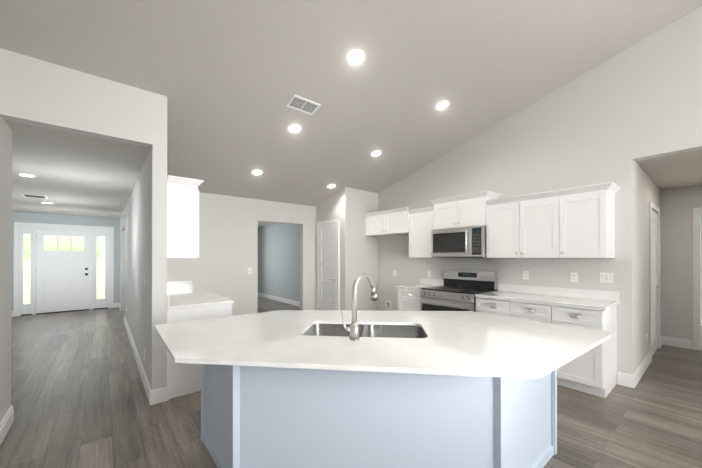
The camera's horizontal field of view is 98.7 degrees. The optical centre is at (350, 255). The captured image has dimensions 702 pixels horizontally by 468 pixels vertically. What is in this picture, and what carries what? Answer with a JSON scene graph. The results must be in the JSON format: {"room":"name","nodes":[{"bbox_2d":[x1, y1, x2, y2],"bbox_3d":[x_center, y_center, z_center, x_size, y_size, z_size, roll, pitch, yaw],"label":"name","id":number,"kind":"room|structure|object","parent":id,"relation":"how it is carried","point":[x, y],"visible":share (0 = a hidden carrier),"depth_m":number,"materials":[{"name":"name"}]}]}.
{"room":"kitchen","nodes":[
{"label":"kitchen","id":0,"kind":"room"},
{"bbox_2d":[0,115,11,421],"bbox_3d":[0.497,-0.708,-1.627,0.120,4.166,10.700,0,0,-39],"label":"wall","id":1,"kind":"structure","parent":0,"point":[5,250],"depth_m":2.38,"materials":[{"name":"white paint"}]},
{"bbox_2d":[12,211,119,310],"bbox_3d":[-5.635,0.199,8.877,6.180,2.440,0.120,0,0,-39],"label":"wall","id":2,"kind":"structure","parent":0,"point":[32,217],"depth_m":7.70,"materials":[{"name":"grey paint"}]},
{"bbox_2d":[18,225,109,315],"bbox_3d":[-7.134,0.354,7.597,1.676,2.118,0.171,0,0,-39],"label":"door unit","id":3,"kind":"structure","parent":2,"relation":"in","point":[63,281],"depth_m":7.52,"materials":[{"name":"white wood"}]},
{"bbox_2d":[14,222,113,315],"bbox_3d":[-7.112,0.318,7.570,1.820,2.190,0.020,0,0,-39],"label":"door frame","id":4,"kind":"structure","parent":2,"relation":"attached to","point":[16,232],"depth_m":7.34,"materials":[{"name":"white wood"}]},
{"bbox_2d":[0,48,152,147],"bbox_3d":[-2.273,-1.323,2.584,0.950,0.550,0.120,0,0,-39],"label":"wall","id":5,"kind":"structure","parent":0,"point":[38,92],"depth_m":2.49,"materials":[{"name":"white paint"}]},
{"bbox_2d":[120,93,166,389],"bbox_3d":[-4.045,-0.090,5.576,0.120,2.990,7.000,0,0,-39],"label":"wall","id":6,"kind":"structure","parent":0,"point":[143,239],"depth_m":2.98,"materials":[{"name":"white paint"}]},
{"bbox_2d":[122,212,125,220],"bbox_3d":[-4.652,-0.792,6.181,0.050,0.160,0.200,0,0,-39],"label":"door chime","id":7,"kind":"object","parent":6,"relation":"attached to","point":[124,216],"visible":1,"depth_m":6.12,"materials":[{"name":"white plastic"}]},
{"bbox_2d":[167,175,203,257],"bbox_3d":[-2.275,-0.370,3.772,0.319,0.795,2.033,0,0,-39],"label":"upper cabinet","id":8,"kind":"object","parent":6,"relation":"attached to","point":[182,220],"visible":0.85,"depth_m":3.01,"materials":[{"name":"white wood"}]},
{"bbox_2d":[167,192,315,315],"bbox_3d":[-1.598,0.156,5.724,3.850,2.500,0.120,0,0,-39],"label":"wall","id":9,"kind":"structure","parent":0,"point":[228,248],"depth_m":5.33,"materials":[{"name":"white paint"}]},
{"bbox_2d":[258,223,299,301],"bbox_3d":[-1.730,0.199,8.852,0.120,2.440,4.880,0,0,-39],"label":"wall","id":10,"kind":"structure","parent":0,"point":[278,259],"depth_m":9.34,"materials":[{"name":"grey paint"}]},
{"bbox_2d":[0,296,701,467],"bbox_3d":[0.620,1.429,4.163,12.500,0.060,19.500,0,0,-39],"label":"floor","id":11,"kind":"structure","parent":0,"point":[79,398],"depth_m":2.68,"materials":[{"name":"wood"}]},
{"bbox_2d":[167,280,233,398],"bbox_3d":[-2.162,0.895,3.877,0.634,1.005,2.008,0,0,-39],"label":"base cabinet","id":12,"kind":"object","parent":11,"relation":"on","point":[187,301],"visible":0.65,"depth_m":3.09,"materials":[{"name":"white"}]},
{"bbox_2d":[316,187,377,310],"bbox_3d":[-0.090,0.038,6.253,0.850,2.740,0.980,0,0,-39],"label":"wall block","id":13,"kind":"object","parent":11,"relation":"on","point":[349,208],"visible":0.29,"depth_m":5.82,"materials":[{"name":"white paint"}]},
{"bbox_2d":[318,223,335,309],"bbox_3d":[-0.491,0.386,5.997,0.091,2.018,0.616,0,0,-39],"label":"pantry door","id":14,"kind":"structure","parent":13,"relation":"attached to","point":[327,265],"depth_m":6.01,"materials":[{"name":"white wood"}]},
{"bbox_2d":[316,219,339,309],"bbox_3d":[-0.467,0.354,6.012,0.034,2.105,0.764,0,0,-39],"label":"door frame","id":15,"kind":"structure","parent":13,"relation":"attached to","point":[337,221],"depth_m":5.76,"materials":[{"name":"white wood"}]},
{"bbox_2d":[201,382,556,467],"bbox_3d":[0.159,0.949,2.203,1.902,0.882,1.761,0,0,-39],"label":"kitchen island","id":16,"kind":"object","parent":11,"relation":"on","point":[528,438],"depth_m":1.86,"materials":[{"name":"blue wood"}]},
{"bbox_2d":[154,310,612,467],"bbox_3d":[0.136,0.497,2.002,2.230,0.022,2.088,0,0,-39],"label":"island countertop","id":17,"kind":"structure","parent":16,"relation":"on","point":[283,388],"depth_m":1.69,"materials":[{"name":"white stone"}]},
{"bbox_2d":[341,273,377,340],"bbox_3d":[0.073,0.294,1.816,0.290,0.380,0.103,0,0,-39],"label":"gooseneck faucet","id":18,"kind":"object","parent":17,"relation":"on","point":[353,329],"visible":1,"depth_m":1.74,"materials":[{"name":"silver metal"}]},
{"bbox_2d":[396,278,443,310],"bbox_3d":[1.139,0.900,4.902,0.662,1.005,0.512,0,0,-39],"label":"base cabinet","id":19,"kind":"object","parent":11,"relation":"on","point":[409,296],"visible":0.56,"depth_m":4.79,"materials":[{"name":"white"}]},
{"bbox_2d":[419,270,497,311],"bbox_3d":[1.526,0.812,4.353,0.754,1.175,0.821,0,0,-39],"label":"range","id":20,"kind":"object","parent":11,"relation":"on","point":[458,290],"visible":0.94,"depth_m":4.29,"materials":[{"name":"grey"}]},
{"bbox_2d":[475,295,502,315],"bbox_3d":[1.996,0.965,3.885,0.630,0.865,0.485,0,0,-39],"label":"base cabinet","id":21,"kind":"object","parent":11,"relation":"on","point":[488,306],"depth_m":3.73,"materials":[{"name":"white"}]},
{"bbox_2d":[503,299,542,321],"bbox_3d":[2.246,0.964,3.580,0.630,0.865,0.548,0,0,-39],"label":"base cabinet","id":22,"kind":"object","parent":11,"relation":"on","point":[515,308],"depth_m":3.44,"materials":[{"name":"white"}]},
{"bbox_2d":[543,303,616,397],"bbox_3d":[2.498,0.962,3.275,0.630,0.865,0.488,0,0,-39],"label":"base cabinet","id":23,"kind":"object","parent":11,"relation":"on","point":[592,371],"depth_m":3.04,"materials":[{"name":"white"}]},
{"bbox_2d":[479,291,618,310],"bbox_3d":[2.251,0.513,3.569,0.640,0.037,1.304,0,0,-39],"label":"countertop","id":24,"kind":"structure","parent":23,"relation":"on","point":[563,300],"depth_m":3.39,"materials":[{"name":"white stone"}]},
{"bbox_2d":[0,0,701,226],"bbox_3d":[1.730,-1.933,3.757,11.320,1.850,17.440,0,0,-39],"label":"ceiling","id":25,"kind":"structure","parent":0,"point":[229,79],"depth_m":3.03,"materials":[{"name":"grey paint"}]},
{"bbox_2d":[16,173,36,176],"bbox_3d":[-4.194,-1.038,3.903,0.184,0.009,0.184,0,0,-39],"label":"recessed light","id":26,"kind":"object","parent":25,"relation":"in","point":[25,175],"visible":0.96,"depth_m":3.89,"materials":[{"name":"white"}]},
{"bbox_2d":[21,193,47,198],"bbox_3d":[-5.486,-1.030,5.237,0.300,0.010,0.300,0,0,-39],"label":"ceiling vent","id":27,"kind":"object","parent":25,"relation":"in","point":[35,196],"visible":1,"depth_m":5.23,"materials":[{"name":"white metal"}]},
{"bbox_2d":[251,169,262,174],"bbox_3d":[-1.428,-1.264,4.587,0.184,0.050,0.179,0,0,-39],"label":"recessed light","id":28,"kind":"object","parent":25,"relation":"in","point":[256,172],"visible":1,"depth_m":4.58,"materials":[{"name":"white"}]},
{"bbox_2d":[287,124,301,132],"bbox_3d":[-0.691,-1.552,3.693,0.184,0.050,0.179,0,0,-39],"label":"recessed light","id":29,"kind":"object","parent":25,"relation":"in","point":[294,128],"visible":1,"depth_m":3.68,"materials":[{"name":"white"}]},
{"bbox_2d":[286,95,320,114],"bbox_3d":[-0.521,-1.649,3.313,0.330,0.055,0.187,0,0,-39],"label":"ceiling vent","id":30,"kind":"object","parent":25,"relation":"in","point":[301,104],"visible":1,"depth_m":3.31,"materials":[{"name":"white metal"}]},
{"bbox_2d":[326,184,335,187],"bbox_3d":[-0.355,-1.260,5.470,0.184,0.050,0.179,0,0,-39],"label":"recessed light","id":31,"kind":"object","parent":25,"relation":"in","point":[331,186],"visible":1,"depth_m":5.46,"materials":[{"name":"white"}]},
{"bbox_2d":[346,49,364,65],"bbox_3d":[0.039,-1.837,2.806,0.184,0.050,0.179,0,0,-39],"label":"recessed light","id":32,"kind":"object","parent":25,"relation":"in","point":[355,57],"visible":1,"depth_m":2.80,"materials":[{"name":"white plastic"}]},
{"bbox_2d":[370,150,381,156],"bbox_3d":[0.382,-1.548,4.576,0.184,0.050,0.179,0,0,-39],"label":"recessed light","id":33,"kind":"object","parent":25,"relation":"in","point":[375,153],"visible":1,"depth_m":4.57,"materials":[{"name":"white"}]},
{"bbox_2d":[434,100,449,110],"bbox_3d":[1.113,-1.834,3.689,0.184,0.050,0.179,0,0,-39],"label":"recessed light","id":34,"kind":"object","parent":25,"relation":"in","point":[441,105],"visible":1,"depth_m":3.68,"materials":[{"name":"white"}]},
{"bbox_2d":[378,6,701,383],"bbox_3d":[3.836,-0.692,2.247,0.120,4.166,12.440,0,0,-39],"label":"wall","id":35,"kind":"structure","parent":0,"point":[613,119],"depth_m":3.51,"materials":[{"name":"white paint"}]},
{"bbox_2d":[0,292,701,444],"bbox_3d":[1.744,1.330,3.742,11.060,0.135,17.180,0,0,-39],"label":"baseboard","id":36,"kind":"structure","parent":35,"relation":"attached to","point":[157,395],"depth_m":3.33,"materials":[{"name":"white"}]},
{"bbox_2d":[364,207,409,236],"bbox_3d":[0.744,-0.602,5.601,0.392,0.435,1.080,0,0,-39],"label":"upper cabinet","id":37,"kind":"object","parent":35,"relation":"attached to","point":[380,224],"visible":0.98,"depth_m":5.46,"materials":[{"name":"white wood"}]},
{"bbox_2d":[386,301,390,308],"bbox_3d":[0.722,0.966,5.907,0.030,0.160,0.140,0,0,-39],"label":"outlet box","id":38,"kind":"object","parent":35,"relation":"attached to","point":[388,304],"visible":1,"depth_m":5.90,"materials":[{"name":"white"}]},
{"bbox_2d":[407,206,438,257],"bbox_3d":[1.250,-0.365,4.992,0.382,0.795,0.497,0,0,-39],"label":"upper cabinet","id":39,"kind":"object","parent":35,"relation":"attached to","point":[421,225],"visible":0.77,"depth_m":4.89,"materials":[{"name":"white wood"}]},
{"bbox_2d":[430,191,500,228],"bbox_3d":[1.669,-0.632,4.476,0.392,0.455,0.927,0,0,-39],"label":"upper cabinet","id":40,"kind":"object","parent":35,"relation":"attached to","point":[467,210],"visible":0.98,"depth_m":4.32,"materials":[{"name":"white wood"}]},
{"bbox_2d":[431,225,486,257],"bbox_3d":[1.643,-0.187,4.452,0.461,0.431,0.821,0,0,-39],"label":"over-the-range microwave","id":41,"kind":"object","parent":40,"relation":"attached to","point":[464,242],"visible":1,"depth_m":4.29,"materials":[{"name":"silver metal"}]},
{"bbox_2d":[523,271,528,279],"bbox_3d":[2.313,0.258,3.994,0.007,0.114,0.070,0,0,-39],"label":"electrical outlet","id":42,"kind":"object","parent":35,"relation":"attached to","point":[525,274],"visible":1,"depth_m":3.98,"materials":[{"name":"white plastic"}]},
{"bbox_2d":[485,182,619,257],"bbox_3d":[2.354,-0.355,3.650,0.382,0.765,1.312,0,0,-39],"label":"cabinet bank","id":43,"kind":"object","parent":35,"relation":"attached to","point":[578,223],"visible":1,"depth_m":3.43,"materials":[{"name":"white wood"}]},
{"bbox_2d":[499,284,618,298],"bbox_3d":[2.490,0.444,3.766,0.020,0.102,1.304,0,0,-39],"label":"backsplash","id":44,"kind":"structure","parent":35,"relation":"attached to","point":[575,293],"depth_m":3.65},
{"bbox_2d":[570,272,577,281],"bbox_3d":[2.650,0.257,3.585,0.007,0.114,0.070,0,0,-39],"label":"electrical outlet","id":45,"kind":"object","parent":35,"relation":"attached to","point":[573,276],"visible":1,"depth_m":3.58,"materials":[{"name":"white plastic"}]},
{"bbox_2d":[600,272,612,282],"bbox_3d":[2.839,0.246,3.352,0.009,0.114,0.116,0,0,-39],"label":"light switch","id":46,"kind":"object","parent":35,"relation":"attached to","point":[606,277],"visible":1,"depth_m":3.35,"materials":[{"name":"white plastic"}]},
{"bbox_2d":[634,161,661,370],"bbox_3d":[3.946,0.179,4.069,2.370,2.440,0.120,0,0,-39],"label":"wall","id":47,"kind":"structure","parent":0,"point":[645,190],"depth_m":3.64,"materials":[{"name":"white paint"}]},
{"bbox_2d":[649,202,659,361],"bbox_3d":[4.315,0.345,4.282,0.970,2.110,0.018,0,0,-39],"label":"door frame","id":48,"kind":"structure","parent":47,"relation":"attached to","point":[651,205],"depth_m":3.99,"materials":[{"name":"white wood"}]},
{"bbox_2d":[651,210,662,355],"bbox_3d":[4.318,0.379,4.277,0.820,2.018,0.091,0,0,-39],"label":"hall door","id":49,"kind":"structure","parent":47,"relation":"in","point":[655,285],"depth_m":4.39,"materials":[{"name":"white"}]},
{"bbox_2d":[662,185,701,348],"bbox_3d":[5.868,0.177,3.708,0.120,2.440,3.120,0,0,-39],"label":"wall","id":50,"kind":"structure","parent":0,"point":[675,206],"depth_m":4.63,"materials":[{"name":"white paint"}]},
{"bbox_2d":[693,207,701,349],"bbox_3d":[5.460,0.344,4.188,0.138,2.110,0.940,0,0,-39],"label":"door frame","id":51,"kind":"structure","parent":50,"relation":"attached to","point":[697,212],"depth_m":4.48,"materials":[{"name":"white wood"}]},
{"label":"outside","id":52,"kind":"structure","parent":0,"visible":0},
{"bbox_2d":[23,234,104,301],"bbox_3d":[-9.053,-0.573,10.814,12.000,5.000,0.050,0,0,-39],"label":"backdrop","id":53,"kind":"structure","parent":52,"point":[49,242],"depth_m":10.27,"materials":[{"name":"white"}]}
]}

